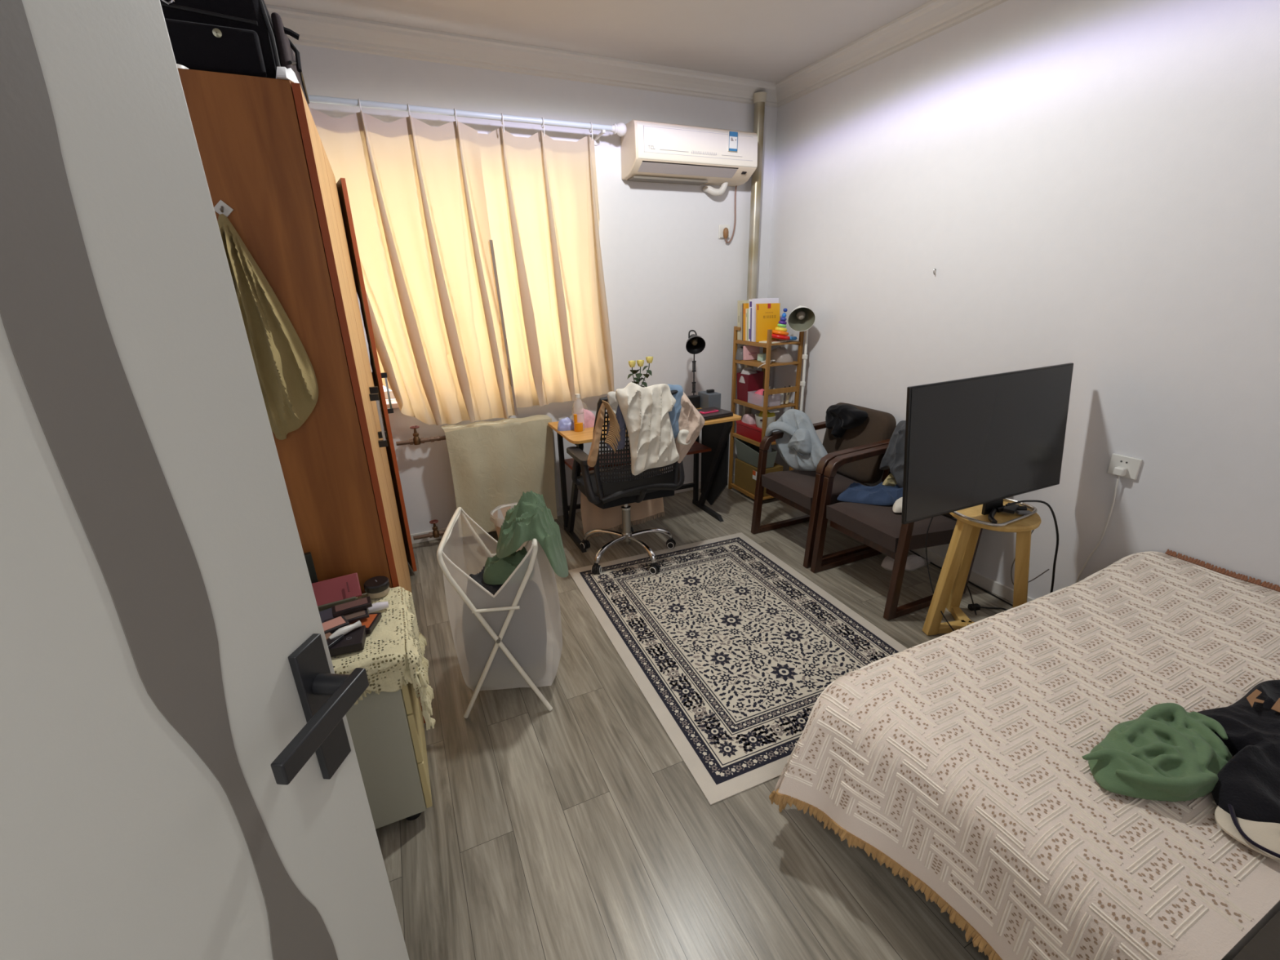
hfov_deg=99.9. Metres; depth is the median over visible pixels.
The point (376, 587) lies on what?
jar
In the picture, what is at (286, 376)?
towel
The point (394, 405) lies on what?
window
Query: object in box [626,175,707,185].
vent
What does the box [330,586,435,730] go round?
lace cloth
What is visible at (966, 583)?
cable
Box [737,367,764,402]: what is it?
paper bag
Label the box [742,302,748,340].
book
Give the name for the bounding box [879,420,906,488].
garment
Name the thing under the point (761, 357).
box
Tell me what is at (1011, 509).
media box
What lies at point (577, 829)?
floor
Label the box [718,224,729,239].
wall socket
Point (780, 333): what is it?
stacking toy
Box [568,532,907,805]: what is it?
rug
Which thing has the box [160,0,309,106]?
suitcase
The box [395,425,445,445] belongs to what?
radiator valve
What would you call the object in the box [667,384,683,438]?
jeans
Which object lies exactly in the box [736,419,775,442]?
box
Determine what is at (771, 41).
ceiling
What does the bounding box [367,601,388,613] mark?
tube
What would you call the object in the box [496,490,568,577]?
shirt
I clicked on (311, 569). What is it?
case
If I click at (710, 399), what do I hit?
storage box
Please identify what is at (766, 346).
shelf rack
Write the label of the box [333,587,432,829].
base cabinet
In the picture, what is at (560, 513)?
baseboard
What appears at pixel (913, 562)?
slipper
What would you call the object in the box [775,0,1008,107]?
trim
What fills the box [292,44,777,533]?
wall
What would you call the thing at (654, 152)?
air conditioner
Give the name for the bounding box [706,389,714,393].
stapler
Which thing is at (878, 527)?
seat cushion
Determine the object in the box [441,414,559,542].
radiator cover
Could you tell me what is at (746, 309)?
book
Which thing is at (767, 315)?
book
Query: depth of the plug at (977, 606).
2.59 m
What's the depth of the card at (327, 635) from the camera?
1.43 m
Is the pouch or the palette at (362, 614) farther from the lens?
the pouch
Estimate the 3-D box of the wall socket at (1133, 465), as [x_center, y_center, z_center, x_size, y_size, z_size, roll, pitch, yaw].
[1.933,-0.054,2.147,0.012,0.084,0.098,-10,21,-23]
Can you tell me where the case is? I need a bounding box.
[303,551,318,583]
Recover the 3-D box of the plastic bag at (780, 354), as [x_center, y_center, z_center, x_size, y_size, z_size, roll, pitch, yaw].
[0.965,-0.869,3.696,0.130,0.100,0.180,-10,21,-23]
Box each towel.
[217,213,318,439]
[607,391,618,413]
[677,429,690,444]
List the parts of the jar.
glass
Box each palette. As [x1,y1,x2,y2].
[319,608,333,622]
[321,614,349,634]
[331,595,372,617]
[333,608,369,622]
[349,612,382,634]
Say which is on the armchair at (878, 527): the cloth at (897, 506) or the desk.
the cloth at (897, 506)
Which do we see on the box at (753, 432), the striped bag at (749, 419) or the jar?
the striped bag at (749, 419)
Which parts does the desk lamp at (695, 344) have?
arm, bulb, arm, lamp shade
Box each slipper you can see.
[880,555,894,570]
[905,554,931,570]
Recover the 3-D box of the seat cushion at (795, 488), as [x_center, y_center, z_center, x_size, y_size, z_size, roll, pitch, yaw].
[1.067,0.040,3.219,0.510,0.150,0.435,-10,21,-23]
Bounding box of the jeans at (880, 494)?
[836,481,902,505]
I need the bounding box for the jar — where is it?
[363,575,390,598]
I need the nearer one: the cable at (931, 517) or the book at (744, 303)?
the cable at (931, 517)
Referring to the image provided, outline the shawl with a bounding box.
[675,391,705,463]
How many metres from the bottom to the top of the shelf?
0.018 m
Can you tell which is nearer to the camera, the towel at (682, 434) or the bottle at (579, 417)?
the towel at (682, 434)
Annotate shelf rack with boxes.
[728,326,804,500]
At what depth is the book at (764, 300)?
3.61 m
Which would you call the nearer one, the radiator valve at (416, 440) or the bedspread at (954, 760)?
the bedspread at (954, 760)
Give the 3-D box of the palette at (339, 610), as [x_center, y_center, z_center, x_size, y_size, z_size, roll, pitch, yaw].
[-0.823,0.361,1.538,0.100,0.014,0.045,-13,23,-29]
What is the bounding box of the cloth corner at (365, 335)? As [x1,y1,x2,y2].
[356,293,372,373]
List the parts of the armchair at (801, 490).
leg, rail, armrest, leg, armrest, leg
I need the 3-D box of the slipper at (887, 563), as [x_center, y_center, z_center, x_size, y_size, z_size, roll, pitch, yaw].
[1.440,0.442,3.029,0.226,0.060,0.089,-19,26,-40]
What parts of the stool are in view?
leg, leg, seat, leg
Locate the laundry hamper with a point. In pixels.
(459, 512)
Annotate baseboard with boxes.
[410,474,734,543]
[908,547,1035,602]
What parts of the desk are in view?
panel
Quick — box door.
[0,0,408,959]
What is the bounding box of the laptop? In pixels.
[696,406,733,420]
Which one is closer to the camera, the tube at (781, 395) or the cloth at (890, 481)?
the cloth at (890, 481)
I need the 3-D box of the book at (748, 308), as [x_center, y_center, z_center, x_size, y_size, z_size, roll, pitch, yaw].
[0.809,-1.072,3.706,0.161,0.212,0.028,-10,21,-23]
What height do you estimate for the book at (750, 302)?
0.272 m
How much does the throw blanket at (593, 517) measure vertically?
0.432 m
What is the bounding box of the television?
[901,363,1073,526]
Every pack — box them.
[557,417,573,431]
[578,408,595,428]
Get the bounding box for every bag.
[735,346,742,359]
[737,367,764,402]
[741,413,755,424]
[758,408,775,421]
[770,346,793,362]
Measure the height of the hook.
0.041 m
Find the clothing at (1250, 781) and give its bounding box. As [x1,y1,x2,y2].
[1196,680,1279,823]
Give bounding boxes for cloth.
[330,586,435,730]
[483,546,534,584]
[882,473,897,486]
[892,497,902,512]
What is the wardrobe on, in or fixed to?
on the floor
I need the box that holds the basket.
[755,413,776,428]
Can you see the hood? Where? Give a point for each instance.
(799, 440)
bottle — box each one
[573,393,584,431]
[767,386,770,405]
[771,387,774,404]
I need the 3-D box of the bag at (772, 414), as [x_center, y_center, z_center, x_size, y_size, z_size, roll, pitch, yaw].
[0.887,-0.456,3.766,0.112,0.110,0.112,-10,21,-23]
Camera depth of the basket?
3.73 m
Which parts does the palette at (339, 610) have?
mirror panel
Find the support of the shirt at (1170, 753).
on the bedspread at (954, 760)
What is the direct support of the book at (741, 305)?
on the shelf rack
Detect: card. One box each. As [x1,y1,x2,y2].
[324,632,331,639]
[767,408,779,413]
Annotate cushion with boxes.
[761,470,870,510]
[822,402,896,483]
[826,501,956,552]
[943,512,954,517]
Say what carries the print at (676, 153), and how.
attached to the air conditioner
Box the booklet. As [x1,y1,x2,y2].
[759,340,786,343]
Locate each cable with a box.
[757,359,775,368]
[909,550,1013,606]
[925,517,954,631]
[965,582,976,614]
[1005,500,1058,592]
[1010,503,1049,584]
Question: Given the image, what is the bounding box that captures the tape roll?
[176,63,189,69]
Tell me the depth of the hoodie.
3.19 m
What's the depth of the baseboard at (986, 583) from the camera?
2.77 m
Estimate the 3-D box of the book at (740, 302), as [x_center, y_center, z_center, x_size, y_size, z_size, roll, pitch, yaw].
[0.781,-1.131,3.800,0.201,0.262,0.046,-10,21,-23]
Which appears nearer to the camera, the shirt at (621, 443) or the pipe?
the shirt at (621, 443)
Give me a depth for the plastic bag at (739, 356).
3.81 m
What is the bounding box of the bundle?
[275,66,298,83]
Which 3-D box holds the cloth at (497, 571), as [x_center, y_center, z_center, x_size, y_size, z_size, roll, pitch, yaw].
[-0.504,0.318,2.054,0.193,0.100,0.132,-5,20,-10]
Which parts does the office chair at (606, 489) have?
armrest, arm, arm, seat, frame, arm, arm, armrest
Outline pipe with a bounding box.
[742,91,767,417]
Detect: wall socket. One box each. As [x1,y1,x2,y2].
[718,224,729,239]
[1106,453,1142,479]
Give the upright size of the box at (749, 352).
0.100 m
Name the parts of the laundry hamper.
leg frame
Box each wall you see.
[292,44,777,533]
[767,0,1279,599]
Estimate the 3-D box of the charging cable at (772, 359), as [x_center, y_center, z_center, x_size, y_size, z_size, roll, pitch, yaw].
[0.847,-0.783,3.631,0.126,0.052,0.101,-10,21,-23]
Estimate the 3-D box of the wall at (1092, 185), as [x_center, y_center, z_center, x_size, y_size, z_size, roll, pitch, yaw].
[2.053,-0.538,1.812,0.100,2.700,5.120,-10,21,-23]
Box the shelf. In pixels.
[564,441,711,471]
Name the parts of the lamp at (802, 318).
bulb, lamp shade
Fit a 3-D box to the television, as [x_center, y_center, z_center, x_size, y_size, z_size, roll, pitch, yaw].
[1.370,-0.122,2.073,0.880,0.578,0.209,-10,21,-23]
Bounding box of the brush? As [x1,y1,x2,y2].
[328,620,361,639]
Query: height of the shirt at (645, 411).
0.468 m
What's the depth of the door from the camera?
0.40 m
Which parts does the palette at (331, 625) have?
mirror panel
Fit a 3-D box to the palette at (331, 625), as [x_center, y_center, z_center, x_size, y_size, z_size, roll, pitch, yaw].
[-0.844,0.398,1.472,0.075,0.011,0.055,-20,27,-41]
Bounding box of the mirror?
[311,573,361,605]
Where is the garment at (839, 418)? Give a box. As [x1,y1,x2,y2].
[825,404,867,438]
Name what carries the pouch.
in the tray
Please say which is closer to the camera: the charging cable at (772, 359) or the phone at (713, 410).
the phone at (713, 410)
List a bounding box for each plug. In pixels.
[967,603,1007,610]
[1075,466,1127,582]
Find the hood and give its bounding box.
[787,428,812,454]
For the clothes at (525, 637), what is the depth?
1.97 m
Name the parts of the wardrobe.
door, door, handle, handle, door, handle, handle, handle, handle, handle, handle, handle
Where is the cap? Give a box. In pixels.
[1214,804,1279,860]
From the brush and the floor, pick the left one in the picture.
the brush
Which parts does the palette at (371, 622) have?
mirror panel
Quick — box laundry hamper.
[436,506,554,718]
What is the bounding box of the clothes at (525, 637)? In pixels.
[462,564,546,670]
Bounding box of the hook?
[213,200,233,217]
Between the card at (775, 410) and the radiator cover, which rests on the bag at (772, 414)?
the card at (775, 410)
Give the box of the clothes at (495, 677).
[468,651,546,688]
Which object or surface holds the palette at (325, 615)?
on the lace cloth at (387, 671)
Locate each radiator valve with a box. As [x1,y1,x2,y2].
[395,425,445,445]
[413,519,458,540]
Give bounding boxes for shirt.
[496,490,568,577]
[605,395,626,449]
[615,382,679,475]
[1081,702,1232,801]
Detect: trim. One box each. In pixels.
[265,4,777,107]
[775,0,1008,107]
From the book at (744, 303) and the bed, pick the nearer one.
the bed
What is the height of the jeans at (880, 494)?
0.080 m
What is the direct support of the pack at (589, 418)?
on the desk
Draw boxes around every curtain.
[308,106,517,425]
[477,126,614,407]
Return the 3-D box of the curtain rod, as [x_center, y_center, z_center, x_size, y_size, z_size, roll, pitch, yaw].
[-1.069,-1.839,2.733,2.134,0.106,0.178,-10,21,-23]
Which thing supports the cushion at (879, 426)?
on the armchair at (801, 490)
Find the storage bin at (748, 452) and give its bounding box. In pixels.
[734,438,777,468]
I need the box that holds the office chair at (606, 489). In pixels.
[566,390,684,574]
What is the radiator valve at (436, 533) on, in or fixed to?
attached to the radiator cover
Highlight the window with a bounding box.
[383,389,399,408]
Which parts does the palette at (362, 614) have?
mirror panel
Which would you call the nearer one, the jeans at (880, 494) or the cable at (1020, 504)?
the cable at (1020, 504)
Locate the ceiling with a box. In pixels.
[263,0,931,82]
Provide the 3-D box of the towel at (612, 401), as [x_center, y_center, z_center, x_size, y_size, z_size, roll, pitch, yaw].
[-0.125,-0.353,2.569,0.055,0.137,0.028,-10,21,-23]
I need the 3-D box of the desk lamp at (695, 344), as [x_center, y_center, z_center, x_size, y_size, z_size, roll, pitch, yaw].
[0.346,-0.730,3.571,0.126,0.502,0.155,-10,21,-23]
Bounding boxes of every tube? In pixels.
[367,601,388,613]
[779,393,784,404]
[784,392,788,404]
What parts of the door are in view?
handle, lever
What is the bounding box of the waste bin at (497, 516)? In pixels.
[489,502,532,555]
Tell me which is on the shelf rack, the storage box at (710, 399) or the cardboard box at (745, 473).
the cardboard box at (745, 473)
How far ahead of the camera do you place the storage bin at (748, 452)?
3.92 m
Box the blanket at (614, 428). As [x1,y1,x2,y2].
[586,400,620,466]
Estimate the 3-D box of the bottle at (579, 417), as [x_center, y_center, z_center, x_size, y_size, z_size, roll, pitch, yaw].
[-0.354,-0.387,3.091,0.062,0.211,0.080,-1,20,1]
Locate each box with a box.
[328,625,366,657]
[697,391,720,408]
[733,457,782,496]
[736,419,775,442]
[742,345,759,359]
[757,352,766,361]
[1002,502,1031,514]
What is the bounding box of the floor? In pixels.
[375,482,1013,959]
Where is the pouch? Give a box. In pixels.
[751,388,764,404]
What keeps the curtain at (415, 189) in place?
hanging from the curtain rod
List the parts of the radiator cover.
radiator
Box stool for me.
[922,500,1041,635]
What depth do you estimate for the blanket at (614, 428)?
2.59 m
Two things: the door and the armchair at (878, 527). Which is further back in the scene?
the armchair at (878, 527)
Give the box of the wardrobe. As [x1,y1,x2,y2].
[177,67,425,723]
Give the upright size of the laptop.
0.026 m
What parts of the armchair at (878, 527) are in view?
leg, armrest, rail, leg, leg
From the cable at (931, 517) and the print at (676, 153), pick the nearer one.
the cable at (931, 517)
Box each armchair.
[751,402,896,568]
[810,444,982,620]
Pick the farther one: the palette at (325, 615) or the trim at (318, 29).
the trim at (318, 29)
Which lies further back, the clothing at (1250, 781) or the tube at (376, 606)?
the tube at (376, 606)
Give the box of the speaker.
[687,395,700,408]
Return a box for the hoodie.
[764,408,827,471]
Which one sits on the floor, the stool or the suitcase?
the stool
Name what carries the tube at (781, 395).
on the shelf rack
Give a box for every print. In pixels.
[662,149,739,156]
[750,307,751,341]
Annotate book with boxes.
[737,300,749,339]
[740,304,742,340]
[742,302,746,340]
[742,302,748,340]
[745,308,747,340]
[746,308,748,341]
[748,299,752,341]
[751,297,778,342]
[755,302,780,342]
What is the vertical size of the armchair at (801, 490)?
0.804 m
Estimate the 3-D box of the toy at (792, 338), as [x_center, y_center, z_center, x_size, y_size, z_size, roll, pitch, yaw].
[1.014,-0.952,3.615,0.084,0.024,0.084,-10,21,-23]
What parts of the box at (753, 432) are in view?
lid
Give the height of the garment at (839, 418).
0.209 m
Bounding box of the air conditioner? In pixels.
[620,119,757,243]
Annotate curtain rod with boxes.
[307,94,626,145]
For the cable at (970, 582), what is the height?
0.035 m
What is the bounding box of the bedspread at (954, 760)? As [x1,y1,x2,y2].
[768,549,1279,959]
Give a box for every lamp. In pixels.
[685,329,705,395]
[787,305,815,411]
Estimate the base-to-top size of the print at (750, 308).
0.218 m
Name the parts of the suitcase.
panel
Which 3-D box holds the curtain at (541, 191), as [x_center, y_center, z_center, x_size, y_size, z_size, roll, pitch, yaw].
[-0.534,-1.193,3.191,0.756,1.518,0.102,-8,21,-19]
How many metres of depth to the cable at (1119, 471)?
2.19 m
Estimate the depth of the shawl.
2.78 m
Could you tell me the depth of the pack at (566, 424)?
3.13 m
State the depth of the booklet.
3.56 m
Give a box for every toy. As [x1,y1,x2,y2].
[771,308,790,340]
[788,336,797,340]
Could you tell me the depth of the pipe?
3.63 m
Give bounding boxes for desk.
[547,407,742,552]
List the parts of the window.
frame, sill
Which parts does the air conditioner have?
panel, power cord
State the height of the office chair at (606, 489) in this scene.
1.015 m
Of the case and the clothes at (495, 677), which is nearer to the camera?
the case
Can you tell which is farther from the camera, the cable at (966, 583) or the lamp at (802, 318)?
the lamp at (802, 318)
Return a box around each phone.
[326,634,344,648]
[699,408,718,413]
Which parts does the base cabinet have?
drawer, drawer, drawer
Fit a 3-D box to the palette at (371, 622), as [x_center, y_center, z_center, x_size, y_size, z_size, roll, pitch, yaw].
[-0.789,0.406,1.522,0.085,0.016,0.085,-3,20,-4]

